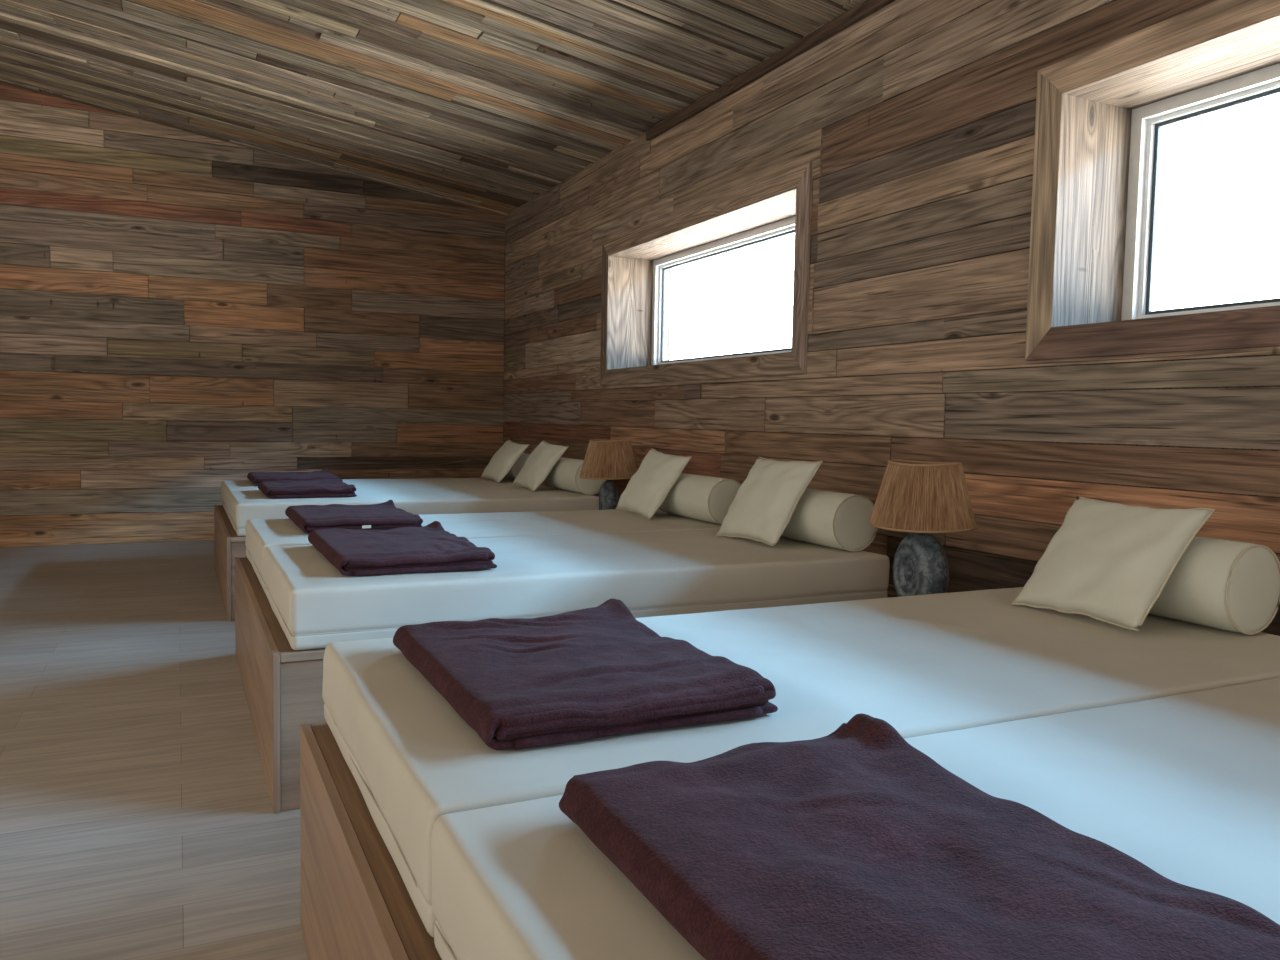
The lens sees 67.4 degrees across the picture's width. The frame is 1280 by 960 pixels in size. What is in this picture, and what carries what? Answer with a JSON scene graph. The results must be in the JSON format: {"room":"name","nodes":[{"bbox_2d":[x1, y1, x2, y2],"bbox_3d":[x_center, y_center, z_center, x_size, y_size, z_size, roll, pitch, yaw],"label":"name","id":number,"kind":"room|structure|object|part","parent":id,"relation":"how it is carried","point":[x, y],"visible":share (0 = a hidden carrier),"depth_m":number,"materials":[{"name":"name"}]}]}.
{"room":"spa relaxation room","nodes":[
{"label":"spa relaxation room","id":0,"kind":"room"},
{"bbox_2d":[0,540,308,959],"bbox_3d":[-1.159,0.988,2.087,6.903,0.100,13.428,-1,4,-26],"label":"floor","id":1,"kind":"structure","parent":0,"point":[138,821],"depth_m":2.88,"materials":[{"name":"beige wood"}]},
{"bbox_2d":[214,505,246,620],"bbox_3d":[-1.592,0.442,6.301,2.140,0.439,1.908,-1,4,-26],"label":"bed base","id":2,"kind":"object","parent":1,"relation":"on","point":[228,545],"visible":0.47,"depth_m":5.15,"materials":[{"name":"brown wood"}]},
{"bbox_3d":[-2.548,0.453,5.841,0.018,0.439,1.908,-1,4,-26],"label":"foot panel","id":3,"kind":"part","parent":2,"relation":"part of","materials":[{"name":"brown wood"}]},
{"bbox_3d":[-1.178,0.517,5.464,2.121,0.411,0.018,-1,4,-26],"label":"panel","id":4,"kind":"part","parent":2,"relation":"part of","materials":[{"name":"brown wood"}]},
{"bbox_2d":[221,478,543,515],"bbox_3d":[-1.785,0.105,6.713,2.072,0.174,0.944,-1,4,-26],"label":"mattress","id":5,"kind":"object","parent":2,"relation":"on","point":[226,485],"visible":0.27,"depth_m":6.67,"materials":[{"name":"white fabric"}]},
{"bbox_2d":[247,468,338,485],"bbox_3d":[-2.365,-0.024,6.540,0.549,0.083,0.608,-1,4,-26],"label":"folded blanket","id":6,"kind":"object","parent":5,"relation":"on","point":[255,478],"visible":0.75,"depth_m":6.38,"materials":[{"name":"purple fabric"}]},
{"bbox_2d":[481,439,528,482],"bbox_3d":[-1.005,-0.144,7.119,0.231,0.305,0.472,-1,4,-25],"label":"square cushion","id":7,"kind":"object","parent":5,"relation":"on","point":[504,459],"visible":1,"depth_m":7.01,"materials":[{"name":"beige fabric"}]},
{"bbox_2d":[505,453,529,478],"bbox_3d":[-0.947,-0.110,7.324,0.214,0.213,0.412,-1,4,-26],"label":"bolster","id":8,"kind":"object","parent":5,"relation":"on","point":[514,471],"visible":0.26,"depth_m":7.12,"materials":[{"name":"beige fabric"}]},
{"bbox_2d":[227,486,598,535],"bbox_3d":[-1.373,0.167,5.859,2.072,0.174,0.943,-1,4,-26],"label":"mattress","id":9,"kind":"object","parent":2,"relation":"on","point":[242,505],"visible":0.52,"depth_m":5.59,"materials":[{"name":"white fabric"}]},
{"bbox_2d":[257,478,356,497],"bbox_3d":[-1.973,0.044,5.670,0.498,0.072,0.621,-1,4,-26],"label":"folded blanket","id":10,"kind":"object","parent":9,"relation":"on","point":[337,487],"visible":1,"depth_m":5.46,"materials":[{"name":"purple fabric"}]},
{"bbox_2d":[512,440,568,491],"bbox_3d":[-0.666,-0.100,6.372,0.236,0.323,0.472,-1,4,-24],"label":"square cushion","id":11,"kind":"object","parent":9,"relation":"on","point":[541,461],"visible":1,"depth_m":6.26,"materials":[{"name":"beige fabric"}]},
{"bbox_2d":[545,457,605,494],"bbox_3d":[-0.427,-0.031,6.223,0.215,0.213,0.572,-1,4,-26],"label":"bolster","id":12,"kind":"object","parent":9,"relation":"on","point":[564,475],"visible":0.63,"depth_m":6.04,"materials":[{"name":"beige fabric"}]},
{"bbox_2d":[235,557,325,812],"bbox_3d":[-0.441,0.614,3.915,2.140,0.439,1.908,-1,4,-26],"label":"bed base","id":13,"kind":"object","parent":1,"relation":"on","point":[283,685],"visible":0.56,"depth_m":2.65,"materials":[{"name":"brown wood"}]},
{"bbox_3d":[-1.397,0.625,3.455,0.018,0.439,1.908,-1,4,-26],"label":"foot panel","id":14,"kind":"part","parent":13,"relation":"part of","materials":[{"name":"brown wood"}]},
{"bbox_3d":[-0.026,0.689,3.078,2.121,0.411,0.018,-1,4,-26],"label":"panel","id":15,"kind":"part","parent":13,"relation":"part of","materials":[{"name":"brown wood"}]},
{"bbox_2d":[245,509,721,589],"bbox_3d":[-0.633,0.274,4.326,2.075,0.181,0.944,-1,4,-26],"label":"mattress","id":16,"kind":"object","parent":13,"relation":"on","point":[260,533],"visible":0.33,"depth_m":4.25,"materials":[{"name":"white fabric"}]},
{"bbox_2d":[285,500,422,533],"bbox_3d":[-1.244,0.152,4.147,0.490,0.077,0.678,-1,4,-26],"label":"folded blanket","id":17,"kind":"object","parent":16,"relation":"on","point":[381,516],"visible":0.98,"depth_m":3.94,"materials":[{"name":"purple fabric"}]},
{"bbox_2d":[616,448,691,519],"bbox_3d":[0.061,0.012,4.773,0.216,0.328,0.432,-1,4,-24],"label":"square cushion","id":18,"kind":"object","parent":16,"relation":"on","point":[647,489],"visible":1,"depth_m":4.68,"materials":[{"name":"beige fabric"}]},
{"bbox_2d":[658,473,740,523],"bbox_3d":[0.279,0.083,4.636,0.215,0.213,0.572,-1,4,-26],"label":"bolster","id":19,"kind":"object","parent":16,"relation":"on","point":[699,497],"visible":0.72,"depth_m":4.43,"materials":[{"name":"beige fabric"}]},
{"bbox_2d":[262,529,889,649],"bbox_3d":[-0.222,0.339,3.473,2.073,0.174,0.943,-1,4,-26],"label":"mattress","id":20,"kind":"object","parent":13,"relation":"on","point":[657,573],"visible":0.8,"depth_m":3.09,"materials":[{"name":"white fabric"}]},
{"bbox_2d":[308,521,496,575],"bbox_3d":[-0.819,0.218,3.227,0.485,0.077,0.770,-1,4,-26],"label":"folded blanket","id":21,"kind":"object","parent":20,"relation":"on","point":[428,548],"visible":1,"depth_m":2.98,"materials":[{"name":"purple fabric"}]},
{"bbox_2d":[716,457,822,545],"bbox_3d":[0.499,0.080,3.812,0.223,0.332,0.425,-1,4,-28],"label":"square cushion","id":22,"kind":"object","parent":20,"relation":"on","point":[765,503],"visible":1,"depth_m":3.73,"materials":[{"name":"beige fabric"}]},
{"bbox_2d":[780,488,877,551],"bbox_3d":[0.678,0.142,3.809,0.214,0.213,0.572,-1,4,-26],"label":"bolster","id":23,"kind":"object","parent":20,"relation":"on","point":[819,517],"visible":0.63,"depth_m":3.57,"materials":[{"name":"beige fabric"}]},
{"bbox_2d":[300,722,441,959],"bbox_3d":[0.661,0.780,1.630,2.140,0.439,1.908,-1,4,-26],"label":"bed base","id":24,"kind":"object","parent":1,"relation":"on","point":[356,903],"visible":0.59,"depth_m":1.55,"materials":[{"name":"brown wood"}]},
{"bbox_2d":[322,587,1279,937],"bbox_3d":[0.469,0.442,2.042,2.074,0.177,0.944,-1,4,-26],"label":"mattress","id":25,"kind":"object","parent":24,"relation":"on","point":[920,665],"visible":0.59,"depth_m":1.78,"materials":[{"name":"white fabric"}]},
{"bbox_2d":[393,598,777,749],"bbox_3d":[-0.135,0.322,1.746,0.500,0.081,0.674,-1,4,-26],"label":"folded blanket","id":26,"kind":"object","parent":25,"relation":"on","point":[600,671],"visible":1,"depth_m":1.56,"materials":[{"name":"purple fabric"}]},
{"bbox_2d":[1011,496,1214,630],"bbox_3d":[1.173,0.201,2.420,0.246,0.290,0.394,-1,4,-25],"label":"square cushion","id":27,"kind":"object","parent":25,"relation":"on","point":[1108,562],"visible":1,"depth_m":2.35,"materials":[{"name":"beige fabric"}]},
{"bbox_2d":[1148,536,1279,634],"bbox_3d":[1.342,0.242,2.431,0.213,0.214,0.437,-1,4,-26],"label":"bolster","id":28,"kind":"object","parent":25,"relation":"on","point":[1228,585],"visible":0.47,"depth_m":2.25,"materials":[{"name":"beige fabric"}]},
{"bbox_2d":[431,678,1279,959],"bbox_3d":[0.881,0.505,1.188,2.073,0.174,0.944,-1,4,-26],"label":"mattress","id":29,"kind":"object","parent":24,"relation":"on","point":[1186,786],"visible":0.56,"depth_m":1.15,"materials":[{"name":"white fabric"}]},
{"bbox_2d":[559,713,1279,959],"bbox_3d":[0.277,0.384,0.887,0.466,0.081,0.795,-1,4,-26],"label":"folded blanket","id":30,"kind":"object","parent":29,"relation":"on","point":[852,842],"visible":1,"depth_m":0.91,"materials":[{"name":"purple fabric"}]},
{"bbox_3d":[0.966,0.673,3.185,0.550,0.467,0.480,-1,4,-26],"label":"side table","id":31,"kind":"object","parent":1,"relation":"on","visible":0},
{"bbox_2d":[869,460,976,596],"bbox_3d":[0.926,0.188,3.153,0.341,0.502,0.342,0,4,-13],"label":"table lamp","id":32,"kind":"object","parent":31,"relation":"on","point":[920,499],"visible":0.98,"depth_m":3.04,"materials":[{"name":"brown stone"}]},
{"bbox_3d":[0.929,0.048,3.143,0.341,0.212,0.341,0,4,-13],"label":"lamp shade","id":33,"kind":"part","parent":32,"relation":"part of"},
{"bbox_3d":[-0.157,0.505,5.513,0.550,0.467,0.480,-1,4,-26],"label":"side table","id":34,"kind":"object","parent":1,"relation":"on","visible":0},
{"bbox_2d":[579,439,637,509],"bbox_3d":[-0.175,0.022,5.458,0.341,0.502,0.342,1,4,-6],"label":"table lamp","id":35,"kind":"object","parent":34,"relation":"on","point":[608,460],"visible":0.87,"depth_m":5.34,"materials":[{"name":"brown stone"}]},
{"bbox_3d":[-0.172,-0.119,5.449,0.341,0.212,0.341,1,4,-6],"label":"lamp shade","id":36,"kind":"part","parent":35,"relation":"part of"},
{"bbox_2d":[0,83,505,546],"bbox_3d":[-4.199,-1.485,7.788,6.423,4.200,0.222,-1,4,-26],"label":"wall","id":37,"kind":"structure","parent":0,"point":[183,314],"depth_m":7.99,"materials":[{"name":"brown wood"}]},
{"bbox_2d":[0,0,864,215],"bbox_3d":[-1.137,-2.549,1.842,6.803,1.080,13.428,-1,4,-26],"label":"ceiling","id":38,"kind":"structure","parent":0,"point":[485,105],"depth_m":6.00,"materials":[{"name":"brown wood"}]},
{"bbox_2d":[503,0,1279,635],"bbox_3d":[1.750,-0.692,3.369,0.493,3.400,13.428,-1,4,-26],"label":"wall","id":39,"kind":"structure","parent":0,"point":[915,120],"depth_m":4.02,"materials":[{"name":"brown wood"}]},
{"bbox_2d":[600,161,812,385],"bbox_3d":[0.474,-1.123,5.933,0.459,1.031,2.536,-1,4,-26],"label":"window","id":40,"kind":"structure","parent":39,"relation":"in","point":[636,262],"depth_m":6.00,"materials":[{"name":"brown wood"}]},
{"bbox_3d":[0.626,-1.125,6.006,0.080,0.806,2.311,-1,4,-26],"label":"frame","id":41,"kind":"part","parent":40,"relation":"part of","materials":[{"name":"white plastic"}]},
{"bbox_3d":[0.638,-1.125,6.012,0.045,0.719,2.224,-1,4,-26],"label":"sash","id":42,"kind":"part","parent":40,"relation":"part of","materials":[{"name":"white plastic"}]},
{"bbox_2d":[646,0,894,140],"bbox_3d":[2.207,-1.922,1.790,0.024,0.061,9.953,-1,4,-26],"label":"trim","id":43,"kind":"structure","parent":39,"relation":"attached to","point":[865,8],"depth_m":4.91,"materials":[{"name":"brown wood"}]},
{"bbox_2d":[1025,0,1279,360],"bbox_3d":[2.167,-0.869,2.422,0.459,1.031,2.536,-1,4,-26],"label":"window","id":44,"kind":"structure","parent":39,"relation":"in","point":[1217,55],"depth_m":3.37,"materials":[{"name":"brown wood"}]},
{"bbox_3d":[2.320,-0.871,2.496,0.080,0.806,2.311,-1,4,-26],"label":"frame","id":45,"kind":"part","parent":44,"relation":"part of","materials":[{"name":"white plastic"}]},
{"bbox_3d":[2.331,-0.871,2.501,0.045,0.719,2.224,-1,4,-26],"label":"sash","id":46,"kind":"part","parent":44,"relation":"part of","materials":[{"name":"white plastic"}]}
]}

